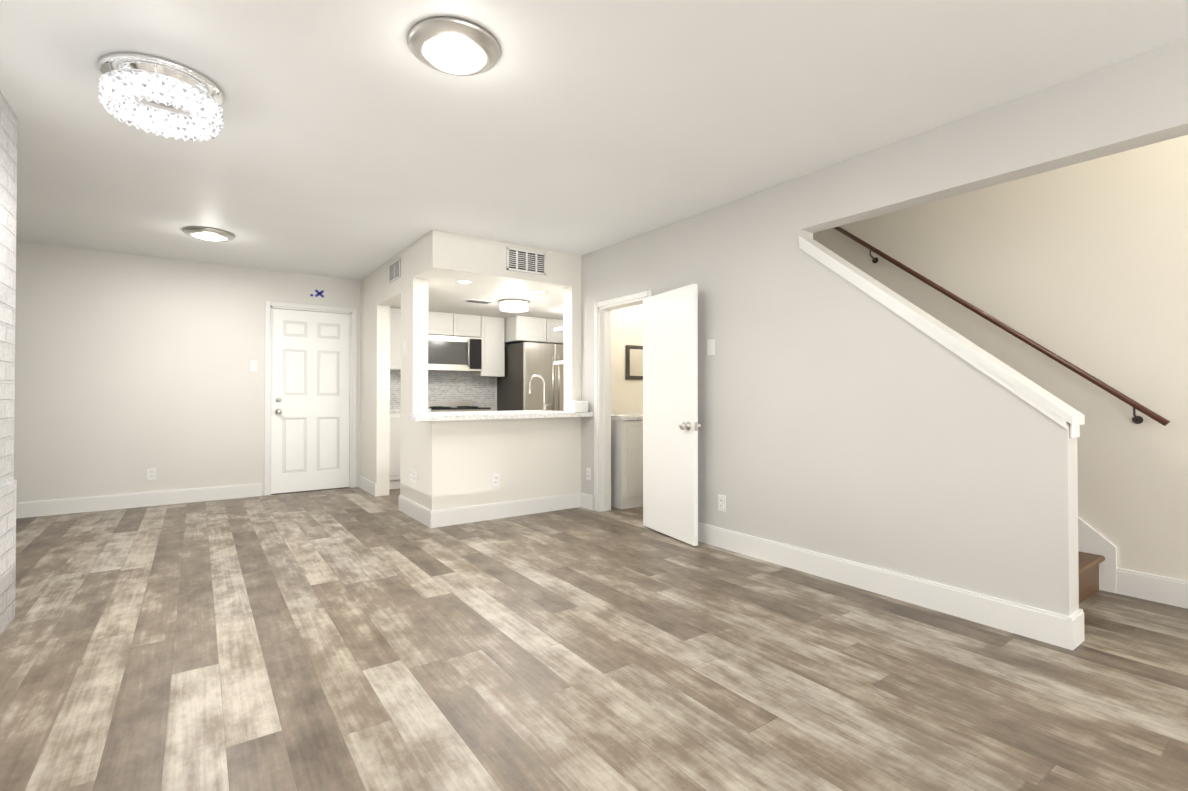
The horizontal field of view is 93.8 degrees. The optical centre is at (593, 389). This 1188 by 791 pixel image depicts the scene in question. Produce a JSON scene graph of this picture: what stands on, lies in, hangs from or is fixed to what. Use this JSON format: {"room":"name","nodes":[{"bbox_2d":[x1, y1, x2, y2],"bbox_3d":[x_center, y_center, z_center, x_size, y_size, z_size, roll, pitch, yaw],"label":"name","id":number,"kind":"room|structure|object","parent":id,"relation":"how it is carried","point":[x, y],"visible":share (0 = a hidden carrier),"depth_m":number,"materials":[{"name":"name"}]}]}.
{"room":"empty living room","nodes":[
{"label":"empty living room","id":0,"kind":"room"},
{"bbox_2d":[0,91,17,635],"bbox_3d":[-1.920,-0.146,-0.951,2.810,2.440,7.000,0,-1,-36],"label":"brick wall","id":1,"kind":"structure","parent":0,"point":[8,180],"depth_m":2.59,"materials":[{"name":"white brick"}]},
{"bbox_2d":[14,241,360,502],"bbox_3d":[-3.641,-0.072,6.178,8.300,2.440,0.400,0,-1,-36],"label":"wall","id":2,"kind":"structure","parent":0,"point":[130,369],"depth_m":5.39,"materials":[{"name":"paint"}]},
{"bbox_2d":[146,468,155,479],"bbox_3d":[-4.323,0.830,5.428,0.072,0.116,0.010,0,-1,-36],"label":"electrical outlet","id":3,"kind":"object","parent":2,"relation":"attached to","point":[151,474],"visible":1,"depth_m":5.43,"materials":[{"name":"white plastic"}]},
{"bbox_2d":[16,475,358,517],"bbox_3d":[-4.785,1.068,5.093,4.990,0.137,0.015,0,-1,-36],"label":"baseboard","id":4,"kind":"structure","parent":2,"relation":"attached to","point":[75,505],"depth_m":5.34,"materials":[{"name":"white wood"}]},
{"bbox_2d":[249,361,256,371],"bbox_3d":[-3.634,-0.245,5.929,0.072,0.116,0.014,0,-1,-36],"label":"light switch","id":5,"kind":"object","parent":2,"relation":"attached to","point":[252,366],"visible":1,"depth_m":5.93,"materials":[{"name":"white plastic"}]},
{"bbox_2d":[271,308,349,493],"bbox_3d":[-3.175,0.130,6.279,0.806,2.022,0.103,0,-1,-36],"label":"entry door","id":6,"kind":"structure","parent":2,"relation":"in","point":[310,397],"depth_m":6.28,"materials":[{"name":"white wood"}]},
{"bbox_2d":[264,301,356,495],"bbox_3d":[-3.207,0.099,6.314,0.934,2.100,0.149,0,-1,-36],"label":"door frame","id":7,"kind":"structure","parent":2,"relation":"attached to","point":[269,306],"depth_m":6.20,"materials":[{"name":"white wood"}]},
{"bbox_2d":[271,487,349,494],"bbox_3d":[-3.203,1.145,6.297,0.798,0.007,0.095,0,-1,-36],"label":"trim","id":8,"kind":"structure","parent":2,"relation":"attached to","point":[309,490],"depth_m":6.25,"materials":[{"name":"grey"}]},
{"bbox_2d":[310,289,323,297],"bbox_3d":[-3.135,-1.086,6.302,0.146,0.091,0.002,0,-1,-36],"label":"sticker","id":9,"kind":"object","parent":2,"relation":"attached to","point":[319,293],"visible":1,"depth_m":6.31,"materials":[{"name":"blue"}]},
{"bbox_2d":[360,285,447,510],"bbox_3d":[-1.987,0.077,5.594,0.135,2.130,2.470,0,-1,-36],"label":"wall","id":10,"kind":"structure","parent":0,"point":[430,459],"depth_m":5.98,"materials":[{"name":"paint"}]},
{"bbox_2d":[359,475,375,496],"bbox_3d":[-2.548,1.080,6.241,0.015,0.137,0.750,0,-1,-36],"label":"baseboard","id":11,"kind":"structure","parent":10,"relation":"attached to","point":[365,484],"depth_m":6.19,"materials":[{"name":"white wood"}]},
{"bbox_2d":[399,495,428,526],"bbox_3d":[-1.586,1.066,4.896,0.015,0.137,0.855,0,-1,-36],"label":"baseboard","id":12,"kind":"structure","parent":10,"relation":"attached to","point":[410,508],"depth_m":4.88,"materials":[{"name":"white wood"}]},
{"bbox_2d":[414,469,416,482],"bbox_3d":[-1.572,0.764,4.882,0.010,0.116,0.072,0,-1,-36],"label":"outlet","id":13,"kind":"object","parent":10,"relation":"attached to","point":[415,476],"visible":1,"depth_m":4.87,"materials":[{"name":"white plastic"}]},
{"bbox_2d":[400,278,427,500],"bbox_3d":[-1.667,0.072,5.147,0.135,2.130,0.370,0,-1,-36],"label":"column","id":14,"kind":"structure","parent":0,"point":[414,336],"depth_m":5.03,"materials":[{"name":"paint"}]},
{"bbox_2d":[403,341,405,353],"bbox_3d":[-1.760,-0.383,5.153,0.014,0.116,0.072,0,-1,-36],"label":"light switch","id":15,"kind":"object","parent":14,"relation":"attached to","point":[404,347],"visible":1,"depth_m":5.15,"materials":[{"name":"white plastic"}]},
{"bbox_2d":[410,468,412,481],"bbox_3d":[-1.636,0.765,4.971,0.010,0.116,0.072,0,-1,-36],"label":"outlet","id":16,"kind":"object","parent":14,"relation":"attached to","point":[411,474],"visible":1,"depth_m":4.96,"materials":[{"name":"white plastic"}]},
{"bbox_2d":[360,230,580,319],"bbox_3d":[-0.794,-1.133,6.582,3.210,0.310,2.670,0,-1,-36],"label":"ceiling soffit","id":17,"kind":"structure","parent":0,"point":[441,262],"depth_m":5.25,"materials":[{"name":"paint"}]},
{"bbox_2d":[388,258,400,282],"bbox_3d":[-1.950,-1.155,5.431,0.010,0.180,0.380,0,-1,-36],"label":"air vent grille","id":18,"kind":"object","parent":17,"relation":"attached to","point":[394,270],"visible":0.98,"depth_m":5.42,"materials":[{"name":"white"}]},
{"bbox_2d":[455,280,473,283],"bbox_3d":[-1.192,-0.990,5.134,0.170,0.006,0.170,0,-1,-36],"label":"recessed light","id":19,"kind":"object","parent":17,"relation":"attached to","point":[464,281],"visible":0.98,"depth_m":5.11,"materials":[{"name":"white plastic"}]},
{"bbox_2d":[463,299,493,303],"bbox_3d":[-1.286,-0.977,6.211,0.300,0.009,0.160,0,-1,-36],"label":"air vent","id":20,"kind":"object","parent":17,"relation":"attached to","point":[478,301],"visible":1,"depth_m":6.18,"materials":[{"name":"white metal"}]},
{"bbox_2d":[499,299,528,311],"bbox_3d":[-0.891,-0.929,6.209,0.340,0.104,0.340,0,-1,-36],"label":"drum ceiling light","id":21,"kind":"object","parent":17,"relation":"attached to","point":[513,305],"visible":1,"depth_m":6.09,"materials":[{"name":"silver metal"}]},
{"bbox_2d":[507,247,545,274],"bbox_3d":[-0.613,-1.164,5.065,0.400,0.200,0.010,0,-1,-36],"label":"air vent grille","id":22,"kind":"object","parent":17,"relation":"attached to","point":[521,260],"visible":1,"depth_m":5.06,"materials":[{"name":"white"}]},
{"bbox_2d":[531,291,546,293],"bbox_3d":[-0.560,-0.985,5.660,0.170,0.006,0.170,0,-1,-36],"label":"recessed light","id":23,"kind":"object","parent":17,"relation":"attached to","point":[538,292],"visible":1,"depth_m":5.66,"materials":[{"name":"white plastic"}]},
{"bbox_2d":[490,344,506,410],"bbox_3d":[-1.592,0.098,7.686,3.210,2.130,0.205,0,-1,-36],"label":"wall","id":24,"kind":"structure","parent":0,"point":[493,408],"depth_m":7.79,"materials":[{"name":"paint"}]},
{"bbox_2d":[390,308,400,370],"bbox_3d":[-2.433,-0.605,6.835,0.572,0.739,0.318,0,-1,-36],"label":"upper cabinet","id":25,"kind":"object","parent":24,"relation":"attached to","point":[395,313],"depth_m":6.68,"materials":[{"name":"white wood"}]},
{"bbox_2d":[428,311,453,335],"bbox_3d":[-2.043,-0.827,7.116,0.378,0.288,0.318,0,-1,-36],"label":"upper cabinet","id":26,"kind":"object","parent":24,"relation":"attached to","point":[439,323],"depth_m":7.00,"materials":[{"name":"white wood"}]},
{"bbox_2d":[390,370,494,407],"bbox_3d":[-2.075,-0.226,7.288,1.684,0.929,0.008,0,-1,-36],"label":"tile backsplash","id":27,"kind":"structure","parent":24,"relation":"attached to","point":[460,386],"depth_m":7.43,"materials":[{"name":"tile"}]},
{"bbox_2d":[454,313,481,337],"bbox_3d":[-1.735,-0.825,7.336,0.378,0.288,0.318,0,-1,-36],"label":"upper cabinet","id":28,"kind":"object","parent":24,"relation":"attached to","point":[465,325],"depth_m":7.22,"materials":[{"name":"white wood"}]},
{"bbox_2d":[428,334,481,371],"bbox_3d":[-1.866,-0.452,7.188,0.758,0.440,0.401,0,-1,-36],"label":"over-the-range microwave","id":29,"kind":"object","parent":28,"relation":"attached to","point":[453,354],"visible":0.77,"depth_m":7.05,"materials":[{"name":"silver metal"}]},
{"bbox_2d":[471,316,505,376],"bbox_3d":[-1.437,-0.568,7.546,0.348,0.798,0.318,0,-1,-36],"label":"upper cabinet","id":30,"kind":"object","parent":24,"relation":"attached to","point":[496,334],"depth_m":7.42,"materials":[{"name":"white wood"}]},
{"bbox_2d":[506,316,549,343],"bbox_3d":[-1.010,-0.801,7.681,0.460,0.329,0.616,0,-1,-36],"label":"upper cabinet","id":31,"kind":"object","parent":24,"relation":"attached to","point":[519,329],"depth_m":7.44,"materials":[{"name":"white wood"}]},
{"bbox_2d":[550,319,563,343],"bbox_3d":[-0.636,-0.798,7.948,0.460,0.329,0.616,0,-1,-36],"label":"upper cabinet","id":32,"kind":"object","parent":24,"relation":"attached to","point":[555,337],"depth_m":7.66,"materials":[{"name":"white wood"}]},
{"bbox_2d":[448,417,580,508],"bbox_3d":[-0.709,0.697,5.069,1.340,0.879,0.140,0,-1,-36],"label":"wall","id":33,"kind":"structure","parent":0,"point":[527,458],"depth_m":4.97,"materials":[{"name":"paint"}]},
{"bbox_2d":[492,473,499,486],"bbox_3d":[-0.859,0.797,4.868,0.072,0.116,0.010,0,-1,-36],"label":"outlet","id":34,"kind":"object","parent":33,"relation":"attached to","point":[495,480],"visible":1,"depth_m":4.87,"materials":[{"name":"white plastic"}]},
{"bbox_2d":[428,493,580,527],"bbox_3d":[-0.725,1.067,4.958,1.490,0.137,0.015,0,-1,-36],"label":"baseboard","id":35,"kind":"structure","parent":33,"relation":"attached to","point":[441,518],"depth_m":4.89,"materials":[{"name":"white wood"}]},
{"bbox_2d":[0,487,1187,790],"bbox_3d":[-0.687,1.135,2.032,8.300,0.060,10.440,0,-1,-36],"label":"floor","id":36,"kind":"structure","parent":0,"point":[348,639],"depth_m":2.19,"materials":[{"name":"brown wood"}]},
{"bbox_2d":[389,408,430,488],"bbox_3d":[-2.354,0.693,6.711,0.572,0.920,0.605,0,-1,-36],"label":"base cabinet","id":37,"kind":"object","parent":36,"relation":"on","point":[394,479],"visible":0.06,"depth_m":6.40,"materials":[{"name":"white wood"}]},
{"bbox_2d":[428,401,490,411],"bbox_3d":[-1.795,0.657,7.077,0.758,1.000,0.661,0,-1,-36],"label":"range","id":38,"kind":"object","parent":36,"relation":"on","point":[446,406],"visible":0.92,"depth_m":7.04,"materials":[{"name":"silver metal"}]},
{"bbox_2d":[497,342,563,410],"bbox_3d":[-0.740,0.281,7.688,0.900,1.765,0.842,0,-1,-36],"label":"fridge","id":39,"kind":"object","parent":36,"relation":"on","point":[525,362],"visible":0.33,"depth_m":7.32,"materials":[{"name":"grey metal"}]},
{"bbox_2d":[611,413,642,508],"bbox_3d":[0.607,0.701,5.815,1.240,0.885,0.543,0,-1,-36],"label":"bathroom vanity","id":40,"kind":"object","parent":36,"relation":"on","point":[626,460],"visible":0.15,"depth_m":5.33,"materials":[{"name":"white wood"}]},
{"bbox_2d":[1078,551,1104,603],"bbox_3d":[1.843,0.244,3.671,0.909,1.755,2.106,0,-1,-36],"label":"stairs","id":41,"kind":"structure","parent":36,"relation":"on","point":[1088,568],"depth_m":2.98,"materials":[{"name":"brown wood"}]},
{"bbox_3d":[-0.928,0.700,5.374,1.337,0.879,0.609,0,-1,-36],"label":"base cabinet","id":42,"kind":"object","parent":36,"relation":"on","visible":0},
{"bbox_2d":[409,410,592,420],"bbox_3d":[-0.971,0.236,5.151,1.673,0.039,0.970,0,-1,-36],"label":"countertop","id":43,"kind":"structure","parent":42,"relation":"on","point":[461,415],"depth_m":4.85,"materials":[{"name":"stone"}]},
{"bbox_2d":[529,375,550,410],"bbox_3d":[-0.543,0.038,5.588,0.258,0.365,0.054,0,-1,-36],"label":"faucet","id":44,"kind":"object","parent":43,"relation":"on","point":[544,394],"visible":1,"depth_m":5.60,"materials":[{"name":"silver metal"}]},
{"bbox_2d":[564,286,580,411],"bbox_3d":[-0.209,-0.386,5.438,0.110,1.208,0.140,0,-1,-36],"label":"column","id":45,"kind":"structure","parent":43,"relation":"on","point":[572,343],"depth_m":5.39,"materials":[{"name":"paint"}]},
{"bbox_2d":[567,401,587,411],"bbox_3d":[-0.154,0.165,5.269,0.160,0.104,0.130,0,-1,-36],"label":"box","id":46,"kind":"object","parent":43,"relation":"on","point":[577,406],"visible":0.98,"depth_m":5.21,"materials":[{"name":"white"}]},
{"bbox_2d":[0,0,1187,279],"bbox_3d":[-1.278,-1.391,1.509,6.700,0.100,10.235,0,-1,-36],"label":"ceiling","id":47,"kind":"structure","parent":0,"point":[356,140],"depth_m":2.62,"materials":[{"name":"paint"}]},
{"bbox_2d":[98,52,223,141],"bbox_3d":[-1.861,-1.245,2.409,0.430,0.172,0.430,0,-1,-36],"label":"ring chandelier","id":48,"kind":"object","parent":47,"relation":"hanging from","point":[126,78],"visible":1,"depth_m":2.31,"materials":[{"name":"silver metal"}]},
{"bbox_2d":[183,226,234,241],"bbox_3d":[-3.216,-1.285,4.650,0.360,0.046,0.360,0,-1,-36],"label":"flush ceiling light","id":49,"kind":"object","parent":47,"relation":"attached to","point":[208,234],"visible":1,"depth_m":4.58,"materials":[{"name":"white glass"}]},
{"bbox_2d":[408,16,499,75],"bbox_3d":[-0.540,-1.311,2.162,0.344,0.046,0.344,0,-1,-36],"label":"flush ceiling light","id":50,"kind":"object","parent":47,"relation":"attached to","point":[453,45],"visible":0.98,"depth_m":2.10,"materials":[{"name":"silver metal"}]},
{"bbox_2d":[611,304,642,413],"bbox_3d":[0.486,-0.073,6.155,1.590,2.440,0.135,0,-1,-36],"label":"wall","id":51,"kind":"structure","parent":0,"point":[626,329],"depth_m":5.95,"materials":[{"name":"paint"}]},
{"bbox_2d":[626,345,642,379],"bbox_3d":[0.490,-0.289,6.058,0.360,0.370,0.027,0,-1,-36],"label":"bathroom mirror","id":52,"kind":"object","parent":51,"relation":"attached to","point":[634,362],"visible":0.54,"depth_m":6.00,"materials":[{"name":"grey"}]},
{"bbox_2d":[581,37,1187,615],"bbox_3d":[2.057,-1.391,2.489,0.135,5.000,7.950,0,-1,-36],"label":"wall","id":53,"kind":"structure","parent":0,"point":[839,417],"depth_m":3.06,"materials":[{"name":"paint"}]},
{"bbox_2d":[554,326,563,364],"bbox_3d":[-0.313,-0.449,5.795,0.134,0.385,0.199,0,-1,-36],"label":"floating shelf","id":54,"kind":"object","parent":53,"relation":"attached to","point":[559,329],"visible":0.44,"depth_m":5.77,"materials":[{"name":"white wood"}]},
{"bbox_2d":[586,468,590,480],"bbox_3d":[-0.052,0.808,5.292,0.010,0.116,0.072,0,-1,-36],"label":"electrical outlet","id":55,"kind":"object","parent":53,"relation":"attached to","point":[588,473],"visible":1,"depth_m":5.29,"materials":[{"name":"white plastic"}]},
{"bbox_2d":[594,290,651,511],"bbox_3d":[0.296,0.160,4.926,0.150,1.950,0.810,0,-1,-36],"label":"trim","id":56,"kind":"structure","parent":53,"relation":"attached to","point":[602,405],"depth_m":5.18,"materials":[{"name":"white wood"}]},
{"bbox_2d":[643,284,701,545],"bbox_3d":[0.573,0.183,4.271,0.171,1.866,0.703,0,-1,-26],"label":"bathroom door","id":57,"kind":"structure","parent":53,"relation":"in","point":[672,425],"depth_m":4.20,"materials":[{"name":"white wood"}]},
{"bbox_2d":[707,339,714,355],"bbox_3d":[0.848,-0.304,4.041,0.014,0.116,0.072,0,-1,-36],"label":"light switch","id":58,"kind":"object","parent":53,"relation":"attached to","point":[710,346],"visible":1,"depth_m":4.04,"materials":[{"name":"white plastic"}]},
{"bbox_2d":[718,494,725,511],"bbox_3d":[0.907,0.810,3.949,0.010,0.116,0.072,0,-1,-36],"label":"electrical outlet","id":59,"kind":"object","parent":53,"relation":"attached to","point":[721,502],"visible":1,"depth_m":3.94,"materials":[{"name":"white plastic"}]},
{"bbox_2d":[581,493,1084,649],"bbox_3d":[1.014,1.056,3.922,0.165,0.137,3.725,0,-1,-36],"label":"baseboard","id":60,"kind":"structure","parent":53,"relation":"attached to","point":[1056,629],"depth_m":2.88,"materials":[{"name":"white wood"}]},
{"bbox_2d":[799,236,1084,437],"bbox_3d":[1.719,-0.370,2.951,0.167,1.174,1.317,0,-1,-36],"label":"trim","id":61,"kind":"structure","parent":53,"relation":"attached to","point":[1044,401],"depth_m":2.75,"materials":[{"name":"white wood"}]},
{"bbox_2d":[813,135,1187,580],"bbox_3d":[3.364,-1.391,2.491,0.135,5.000,6.435,0,-1,-36],"label":"wall","id":62,"kind":"structure","parent":0,"point":[1083,266],"depth_m":3.13,"materials":[{"name":"paint"}]},
{"bbox_2d":[834,226,1169,425],"bbox_3d":[2.230,-0.812,3.877,0.090,2.024,2.503,0,-1,-36],"label":"handrail","id":63,"kind":"object","parent":62,"relation":"attached to","point":[1134,404],"visible":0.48,"depth_m":3.33,"materials":[{"name":"brown wood"}]},
{"bbox_2d":[1078,517,1116,592],"bbox_3d":[2.184,0.019,3.997,0.018,2.211,2.320,0,-1,-36],"label":"trim","id":64,"kind":"structure","parent":62,"relation":"attached to","point":[1091,540],"depth_m":3.08,"materials":[{"name":"white wood"}]},
{"bbox_2d":[1116,568,1187,608],"bbox_3d":[4.016,1.030,1.424,0.015,0.137,3.980,0,-1,-36],"label":"baseboard","id":65,"kind":"structure","parent":62,"relation":"attached to","point":[1159,589],"depth_m":2.92,"materials":[{"name":"white wood"}]}
]}

